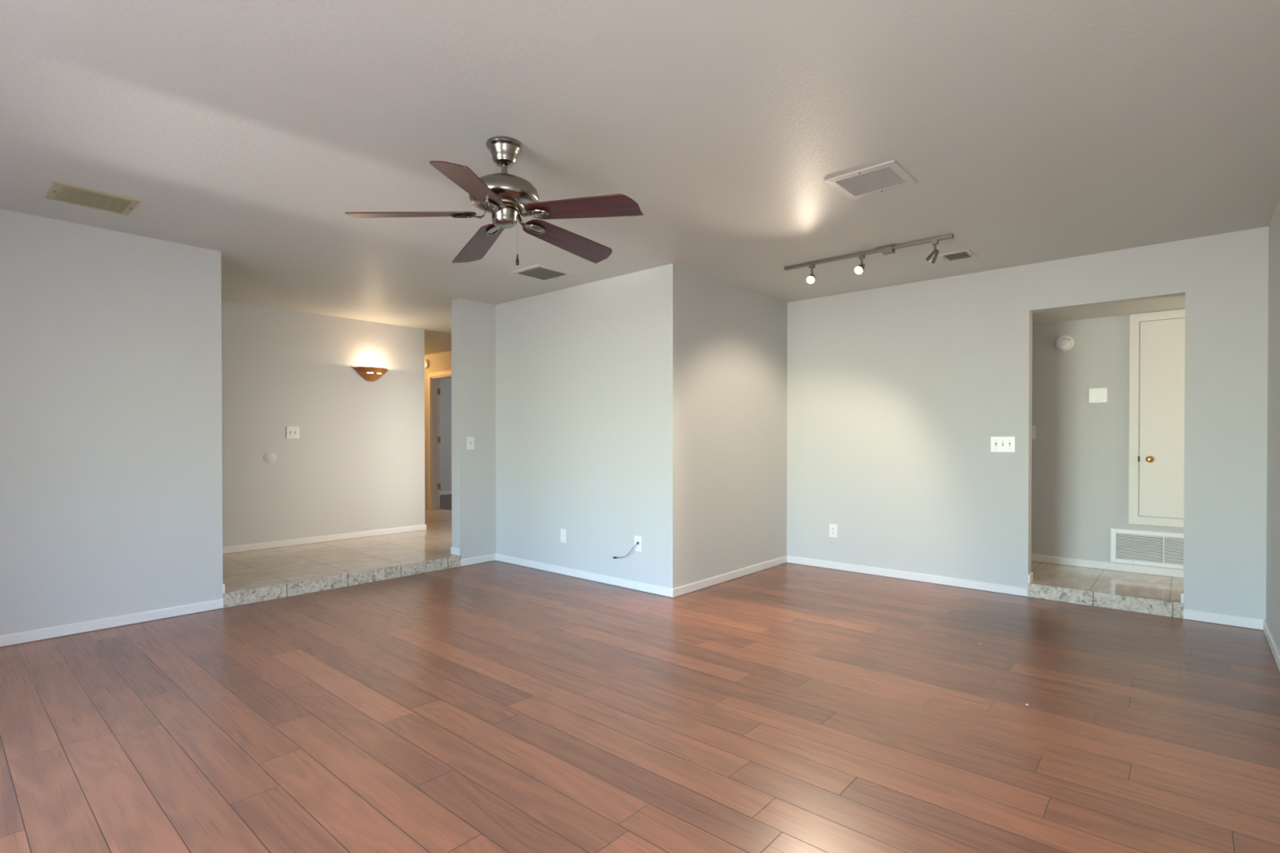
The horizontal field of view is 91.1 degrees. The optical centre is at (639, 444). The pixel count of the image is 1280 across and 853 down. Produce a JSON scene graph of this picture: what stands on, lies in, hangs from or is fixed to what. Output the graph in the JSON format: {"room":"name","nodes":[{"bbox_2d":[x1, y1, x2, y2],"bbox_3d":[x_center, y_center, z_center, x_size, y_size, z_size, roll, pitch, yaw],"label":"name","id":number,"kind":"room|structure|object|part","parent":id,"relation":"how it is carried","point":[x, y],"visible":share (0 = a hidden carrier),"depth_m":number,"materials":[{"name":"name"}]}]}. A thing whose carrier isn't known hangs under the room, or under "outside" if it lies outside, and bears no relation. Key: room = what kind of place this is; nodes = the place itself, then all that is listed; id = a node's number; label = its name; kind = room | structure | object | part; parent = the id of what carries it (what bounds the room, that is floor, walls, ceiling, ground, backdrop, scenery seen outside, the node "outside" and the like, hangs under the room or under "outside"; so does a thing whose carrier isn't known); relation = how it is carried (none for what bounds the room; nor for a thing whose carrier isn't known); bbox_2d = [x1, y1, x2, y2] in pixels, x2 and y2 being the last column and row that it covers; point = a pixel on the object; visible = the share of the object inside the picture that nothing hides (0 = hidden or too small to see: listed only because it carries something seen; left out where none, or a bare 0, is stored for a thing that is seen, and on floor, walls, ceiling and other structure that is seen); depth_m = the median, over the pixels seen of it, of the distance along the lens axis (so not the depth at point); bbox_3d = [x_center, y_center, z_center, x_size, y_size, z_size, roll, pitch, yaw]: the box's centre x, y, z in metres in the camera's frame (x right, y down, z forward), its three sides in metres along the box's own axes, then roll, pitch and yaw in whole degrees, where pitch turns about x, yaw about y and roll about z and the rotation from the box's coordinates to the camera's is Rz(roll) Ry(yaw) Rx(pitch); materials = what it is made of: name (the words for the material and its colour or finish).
{"room":"empty living room","nodes":[
{"label":"empty living room","id":0,"kind":"room"},
{"bbox_2d":[0,208,222,646],"bbox_3d":[-4.080,-0.086,2.999,0.138,2.440,3.554,0,1,41],"label":"wall","id":1,"kind":"structure","parent":0,"point":[111,350],"depth_m":3.83,"materials":[{"name":"grey paint"}]},
{"bbox_2d":[0,598,223,647],"bbox_3d":[-4.024,1.101,2.959,0.012,0.062,3.554,0,1,41],"label":"baseboard","id":2,"kind":"structure","parent":1,"relation":"attached to","point":[9,639],"depth_m":3.83,"materials":[{"name":"white wood"}]},
{"bbox_2d":[222,583,225,593],"bbox_3d":[-2.907,0.992,4.350,0.140,0.062,0.012,0,1,41],"label":"baseboard","id":3,"kind":"structure","parent":1,"relation":"attached to","point":[224,585],"depth_m":4.30,"materials":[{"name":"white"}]},
{"bbox_2d":[221,300,425,553],"bbox_3d":[-4.092,-0.105,5.605,0.120,2.440,4.665,0,1,41],"label":"wall","id":4,"kind":"structure","parent":0,"point":[356,464],"depth_m":6.41,"materials":[{"name":"grey paint"}]},
{"bbox_2d":[263,452,276,463],"bbox_3d":[-3.590,0.133,6.088,0.003,0.112,0.112,0,1,41],"label":"cover plate","id":5,"kind":"object","parent":4,"relation":"attached to","point":[269,457],"visible":1,"depth_m":6.08,"materials":[{"name":"grey plastic"}]},
{"bbox_2d":[286,426,299,438],"bbox_3d":[-3.449,-0.115,6.238,0.017,0.118,0.120,0,1,41],"label":"light switch","id":6,"kind":"object","parent":4,"relation":"attached to","point":[291,432],"visible":1,"depth_m":6.24,"materials":[{"name":"white plastic"}]},
{"bbox_2d":[222,524,425,553],"bbox_3d":[-4.042,0.983,5.570,0.012,0.062,4.665,0,1,41],"label":"baseboard","id":7,"kind":"structure","parent":4,"relation":"attached to","point":[235,548],"depth_m":6.42,"materials":[{"name":"white wood"}]},
{"bbox_2d":[354,366,387,382],"bbox_3d":[-2.879,-0.754,6.792,0.141,0.147,0.360,0,1,41],"label":"wall sconce","id":8,"kind":"object","parent":4,"relation":"attached to","point":[368,373],"visible":1,"depth_m":6.75,"materials":[{"name":"orange metal"}]},
{"bbox_2d":[222,493,458,593],"bbox_3d":[-3.323,1.105,8.351,6.022,0.219,9.800,0,1,41],"label":"floor","id":9,"kind":"structure","parent":0,"point":[259,568],"depth_m":5.67,"materials":[{"name":"tile"}]},
{"bbox_2d":[222,555,461,608],"bbox_3d":[-2.244,1.069,5.001,0.008,0.099,1.864,0,1,41],"label":"step","id":10,"kind":"structure","parent":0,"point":[283,590],"depth_m":4.86,"materials":[{"name":"stone"}]},
{"bbox_2d":[424,351,451,508],"bbox_3d":[-2.654,-0.132,9.108,6.022,2.440,0.120,0,1,41],"label":"wall","id":11,"kind":"structure","parent":0,"point":[439,362],"depth_m":9.52,"materials":[{"name":"grey paint"}]},
{"bbox_2d":[424,359,429,368],"bbox_3d":[-3.252,-1.215,9.519,0.140,0.140,0.034,0,1,41],"label":"smoke detector","id":12,"kind":"object","parent":11,"relation":"attached to","point":[426,362],"visible":0.7,"depth_m":9.49,"materials":[{"name":"white plastic"}]},
{"bbox_2d":[436,379,440,508],"bbox_3d":[-3.186,-0.006,9.889,0.088,1.955,0.792,0,0,-23],"label":"door","id":13,"kind":"structure","parent":11,"relation":"in","point":[438,437],"depth_m":9.52,"materials":[{"name":"white wood"}]},
{"bbox_2d":[427,369,451,509],"bbox_3d":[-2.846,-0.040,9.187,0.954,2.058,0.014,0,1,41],"label":"trim","id":14,"kind":"structure","parent":11,"relation":"attached to","point":[446,372],"depth_m":9.46,"materials":[{"name":"white wood"}]},
{"bbox_2d":[438,377,451,491],"bbox_3d":[-3.445,-0.156,12.415,0.120,2.440,3.823,0,1,41],"label":"wall","id":15,"kind":"structure","parent":0,"point":[446,383],"depth_m":12.01,"materials":[{"name":"grey paint"}]},
{"bbox_2d":[440,490,451,494],"bbox_3d":[-3.396,0.932,12.380,0.012,0.062,3.823,0,1,41],"label":"baseboard","id":16,"kind":"structure","parent":15,"relation":"attached to","point":[449,492],"depth_m":12.01,"materials":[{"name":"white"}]},
{"bbox_2d":[451,297,496,562],"bbox_3d":[-1.082,-0.111,6.435,0.138,2.440,1.839,0,1,41],"label":"wall pier","id":17,"kind":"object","parent":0,"point":[473,472],"visible":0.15,"depth_m":5.80,"materials":[{"name":"grey paint"}]},
{"bbox_2d":[450,546,460,555],"bbox_3d":[-1.690,0.982,5.746,0.140,0.062,0.012,0,1,41],"label":"baseboard","id":18,"kind":"object","parent":17,"relation":"attached to","point":[455,551],"visible":1,"depth_m":5.74,"materials":[{"name":"white wood"}]},
{"bbox_2d":[466,436,474,449],"bbox_3d":[-1.556,-0.007,5.774,0.017,0.115,0.078,0,1,41],"label":"light switch","id":19,"kind":"object","parent":17,"relation":"attached to","point":[470,440],"visible":1,"depth_m":5.77,"materials":[{"name":"white plastic"}]},
{"bbox_2d":[460,553,496,566],"bbox_3d":[-1.501,1.079,5.850,0.012,0.062,0.392,0,1,41],"label":"baseboard","id":20,"kind":"object","parent":17,"relation":"attached to","point":[480,559],"visible":1,"depth_m":5.83,"materials":[{"name":"white wood"}]},
{"bbox_2d":[495,263,682,588],"bbox_3d":[-0.529,-0.103,5.332,2.145,2.440,0.120,0,1,41],"label":"wall","id":21,"kind":"structure","parent":0,"point":[588,376],"depth_m":5.11,"materials":[{"name":"grey paint"}]},
{"bbox_2d":[560,528,566,542],"bbox_3d":[-0.656,0.785,5.365,0.072,0.118,0.008,0,1,41],"label":"wall plate","id":22,"kind":"object","parent":21,"relation":"attached to","point":[563,531],"visible":1,"depth_m":5.36,"materials":[{"name":"white plastic"}]},
{"bbox_2d":[495,553,674,597],"bbox_3d":[-0.563,1.083,5.284,2.145,0.062,0.012,0,1,41],"label":"baseboard","id":23,"kind":"structure","parent":21,"relation":"attached to","point":[644,587],"depth_m":5.14,"materials":[{"name":"white wood"}]},
{"bbox_2d":[634,535,641,551],"bbox_3d":[-0.019,0.764,4.801,0.075,0.118,0.020,0,1,41],"label":"cable jack","id":24,"kind":"object","parent":21,"relation":"attached to","point":[637,540],"visible":1,"depth_m":4.80,"materials":[{"name":"white plastic"}]},
{"bbox_2d":[613,543,636,559],"bbox_3d":[-0.122,0.827,4.849,0.231,0.142,0.027,0,1,36],"label":"cable","id":25,"kind":"object","parent":24,"relation":"hanging from","point":[615,557],"visible":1,"depth_m":4.85,"materials":[{"name":"grey plastic"}]},
{"bbox_2d":[0,0,1279,355],"bbox_3d":[-1.825,-1.387,5.896,11.482,0.120,11.700,0,1,41],"label":"ceiling","id":26,"kind":"structure","parent":0,"point":[1028,131],"depth_m":2.58,"materials":[{"name":"white paint"}]},
{"bbox_2d":[45,180,141,215],"bbox_3d":[-2.913,-1.303,3.346,0.338,0.010,0.345,0,1,41],"label":"ceiling vent","id":27,"kind":"object","parent":26,"relation":"in","point":[59,191],"visible":1,"depth_m":3.32,"materials":[{"name":"beige plastic"}]},
{"bbox_2d":[345,136,643,265],"bbox_3d":[-0.566,-1.041,2.768,1.224,0.526,1.183,0,1,41],"label":"ceiling fan","id":28,"kind":"object","parent":26,"relation":"hanging from","point":[506,196],"visible":1,"depth_m":2.66,"materials":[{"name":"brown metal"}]},
{"bbox_3d":[-0.958,-0.970,2.650,0.520,0.006,0.152,-5,14,-12],"label":"blade","id":29,"kind":"part","parent":28,"relation":"part of","materials":[{"name":"brown wood"}]},
{"bbox_3d":[-0.627,-0.968,2.356,0.152,0.006,0.520,13,7,4],"label":"blade","id":30,"kind":"part","parent":28,"relation":"part of","materials":[{"name":"brown wood"}]},
{"bbox_3d":[-0.780,-0.973,3.056,0.152,0.006,0.520,-15,3,-31],"label":"blade","id":31,"kind":"part","parent":28,"relation":"part of","materials":[{"name":"brown wood"}]},
{"bbox_3d":[-0.536,-0.897,2.731,0.008,0.144,0.004,0,0,-7],"label":"pull chain","id":32,"kind":"part","parent":28,"relation":"part of","materials":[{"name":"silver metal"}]},
{"bbox_3d":[-0.340,-0.973,3.013,0.152,0.006,0.520,-16,-15,39],"label":"blade","id":33,"kind":"part","parent":28,"relation":"part of","materials":[{"name":"brown wood"}]},
{"bbox_3d":[-0.245,-0.970,2.580,0.520,0.006,0.152,6,-10,23],"label":"blade","id":34,"kind":"part","parent":28,"relation":"part of","materials":[{"name":"brown wood"}]},
{"bbox_2d":[509,263,573,281],"bbox_3d":[-0.756,-1.314,4.832,0.343,0.010,0.349,0,1,41],"label":"ceiling vent","id":35,"kind":"object","parent":26,"relation":"in","point":[539,272],"visible":1,"depth_m":4.81,"materials":[{"name":"grey metal"}]},
{"bbox_2d":[784,233,953,284],"bbox_3d":[1.519,-1.234,4.301,1.155,0.163,0.117,0,1,41],"label":"track light","id":36,"kind":"object","parent":26,"relation":"attached to","point":[887,249],"visible":1,"depth_m":4.24,"materials":[{"name":"silver metal"}]},
{"bbox_3d":[1.230,-1.187,4.517,0.049,0.042,0.035,0,1,41],"label":"bulb","id":37,"kind":"part","parent":36,"relation":"part of","materials":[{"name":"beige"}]},
{"bbox_3d":[1.246,-1.265,4.545,0.034,0.065,0.028,0,1,41],"label":"lamp stem","id":38,"kind":"part","parent":36,"relation":"part of","materials":[{"name":"silver metal"}]},
{"bbox_3d":[1.497,-1.191,4.282,0.049,0.043,0.033,0,1,41],"label":"bulb","id":39,"kind":"part","parent":36,"relation":"part of","materials":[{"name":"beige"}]},
{"bbox_3d":[1.522,-1.265,4.304,0.034,0.060,0.028,0,1,41],"label":"lamp stem","id":40,"kind":"part","parent":36,"relation":"part of","materials":[{"name":"silver metal"}]},
{"bbox_3d":[1.521,-1.305,4.304,1.147,0.020,0.036,0,1,41],"label":"rail","id":41,"kind":"part","parent":36,"relation":"part of","materials":[{"name":"silver metal"}]},
{"bbox_3d":[1.878,-1.263,3.993,0.034,0.060,0.028,0,1,41],"label":"lamp stem","id":42,"kind":"part","parent":36,"relation":"part of","materials":[{"name":"silver metal"}]},
{"bbox_2d":[823,160,917,199],"bbox_3d":[1.147,-1.301,3.114,0.344,0.010,0.332,0,1,41],"label":"ceiling vent","id":43,"kind":"object","parent":26,"relation":"in","point":[888,175],"visible":1,"depth_m":3.10,"materials":[{"name":"grey metal"}]},
{"bbox_2d":[937,248,977,262],"bbox_3d":[2.217,-1.310,4.379,0.205,0.012,0.228,0,1,41],"label":"ceiling vent","id":44,"kind":"object","parent":26,"relation":"in","point":[964,254],"visible":0.98,"depth_m":4.37,"materials":[{"name":"grey metal"}]},
{"bbox_2d":[0,560,1279,852],"bbox_3d":[-0.705,1.197,2.711,5.340,0.120,7.544,0,1,41],"label":"floor","id":45,"kind":"structure","parent":0,"point":[495,706],"depth_m":2.52,"materials":[{"name":"laminate"}]},
{"bbox_2d":[682,266,786,585],"bbox_3d":[0.804,-0.103,5.320,0.120,2.440,1.614,0,1,41],"label":"wall","id":46,"kind":"structure","parent":0,"point":[735,336],"depth_m":5.17,"materials":[{"name":"grey paint"}]},
{"bbox_2d":[674,555,787,596],"bbox_3d":[0.814,1.084,5.240,0.012,0.062,1.734,0,1,41],"label":"baseboard","id":47,"kind":"structure","parent":46,"relation":"attached to","point":[689,588],"depth_m":5.11,"materials":[{"name":"white wood"}]},
{"bbox_2d":[786,226,1268,630],"bbox_3d":[3.089,-0.097,4.476,4.673,2.440,0.120,0,1,41],"label":"wall","id":48,"kind":"structure","parent":0,"point":[898,395],"depth_m":4.81,"materials":[{"name":"grey paint"}]},
{"bbox_2d":[829,524,837,537],"bbox_3d":[1.722,0.774,5.590,0.075,0.118,0.009,0,1,41],"label":"power outlet","id":49,"kind":"object","parent":48,"relation":"attached to","point":[833,527],"visible":1,"depth_m":5.59,"materials":[{"name":"white plastic"}]},
{"bbox_2d":[786,555,1027,596],"bbox_3d":[2.117,1.084,5.246,1.943,0.062,0.012,0,1,41],"label":"baseboard","id":50,"kind":"structure","parent":48,"relation":"attached to","point":[1015,590],"depth_m":5.13,"materials":[{"name":"white wood"}]},
{"bbox_2d":[991,436,1015,452],"bbox_3d":[2.721,0.003,4.707,0.163,0.118,0.017,0,1,41],"label":"light switch","id":51,"kind":"object","parent":48,"relation":"attached to","point":[998,444],"visible":1,"depth_m":4.71,"materials":[{"name":"white plastic"}]},
{"bbox_2d":[1027,572,1032,583],"bbox_3d":[2.896,0.990,4.652,0.012,0.062,0.122,0,1,41],"label":"baseboard","id":52,"kind":"structure","parent":48,"relation":"attached to","point":[1030,575],"depth_m":4.62,"materials":[{"name":"white wood"}]},
{"bbox_2d":[1027,582,1182,618],"bbox_3d":[3.175,1.074,4.325,0.862,0.099,0.008,0,1,41],"label":"trim","id":53,"kind":"structure","parent":48,"relation":"attached to","point":[1146,606],"depth_m":4.29,"materials":[{"name":"stone"}]},
{"bbox_2d":[1181,590,1183,603],"bbox_3d":[3.537,0.994,4.092,0.012,0.062,0.122,0,1,41],"label":"baseboard","id":54,"kind":"structure","parent":48,"relation":"attached to","point":[1182,591],"depth_m":4.05,"materials":[{"name":"white wood"}]},
{"bbox_2d":[1182,608,1266,630],"bbox_3d":[3.641,1.094,3.916,0.378,0.062,0.012,0,1,41],"label":"baseboard","id":55,"kind":"structure","parent":48,"relation":"attached to","point":[1216,618],"depth_m":3.91,"materials":[{"name":"white wood"}]},
{"bbox_2d":[1028,561,1183,609],"bbox_3d":[3.460,1.132,4.733,4.200,0.219,0.980,0,1,41],"label":"floor","id":56,"kind":"structure","parent":0,"point":[1162,588],"depth_m":4.67,"materials":[{"name":"tile"}]},
{"bbox_2d":[1031,309,1183,569],"bbox_3d":[3.821,-0.102,5.138,4.200,2.440,0.120,0,1,41],"label":"wall","id":57,"kind":"structure","parent":0,"point":[1080,448],"depth_m":5.20,"materials":[{"name":"grey paint"}]},
{"bbox_2d":[1031,425,1035,439],"bbox_3d":[3.378,-0.100,5.433,0.073,0.118,0.017,0,1,41],"label":"light switch","id":58,"kind":"object","parent":57,"relation":"attached to","point":[1033,426],"visible":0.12,"depth_m":5.42,"materials":[{"name":"white plastic"}]},
{"bbox_2d":[1054,334,1074,351],"bbox_3d":[3.559,-0.849,5.262,0.132,0.132,0.030,0,1,41],"label":"smoke detector","id":59,"kind":"object","parent":57,"relation":"attached to","point":[1063,343],"visible":1,"depth_m":5.25,"materials":[{"name":"white plastic"}]},
{"bbox_2d":[1088,387,1106,403],"bbox_3d":[3.739,-0.398,5.122,0.122,0.120,0.008,0,1,41],"label":"wall panel","id":60,"kind":"object","parent":57,"relation":"attached to","point":[1097,394],"visible":1,"depth_m":5.12,"materials":[{"name":"white plastic"}]},
{"bbox_2d":[1031,554,1183,577],"bbox_3d":[3.778,0.987,5.096,4.200,0.062,0.012,0,1,41],"label":"baseboard","id":61,"kind":"structure","parent":57,"relation":"attached to","point":[1156,571],"depth_m":5.07,"materials":[{"name":"white wood"}]},
{"bbox_2d":[1110,528,1183,569],"bbox_3d":[4.106,0.819,4.804,0.804,0.272,0.016,0,1,41],"label":"air vent","id":62,"kind":"object","parent":57,"relation":"in","point":[1144,548],"visible":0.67,"depth_m":4.92,"materials":[{"name":"white plastic"}]},
{"bbox_2d":[1128,308,1185,527],"bbox_3d":[4.134,-0.196,4.743,0.690,1.660,0.062,0,1,41],"label":"door","id":63,"kind":"structure","parent":57,"relation":"in","point":[1157,356],"depth_m":4.87,"materials":[{"name":"white wood"}]},
{"bbox_3d":[3.966,0.118,4.881,0.050,0.050,0.046,0,1,41],"label":"knob","id":64,"kind":"part","parent":63,"relation":"part of","materials":[{"name":"gold metal"}]},
{"bbox_2d":[1032,295,1185,324],"bbox_3d":[3.499,-1.089,4.761,4.200,0.120,0.860,0,1,41],"label":"ceiling","id":65,"kind":"structure","parent":0,"point":[1176,302],"depth_m":4.84,"materials":[{"name":"white paint"}]},
{"bbox_2d":[1266,197,1279,651],"bbox_3d":[1.220,-0.069,0.756,0.120,2.440,7.944,0,1,41],"label":"wall","id":66,"kind":"structure","parent":0,"point":[1273,524],"depth_m":3.49,"materials":[{"name":"grey paint"}]},
{"bbox_2d":[1262,620,1279,671],"bbox_3d":[1.298,1.116,0.954,0.012,0.062,7.532,0,1,41],"label":"baseboard","id":67,"kind":"structure","parent":66,"relation":"attached to","point":[1276,653],"depth_m":3.42,"materials":[{"name":"white wood"}]}
]}

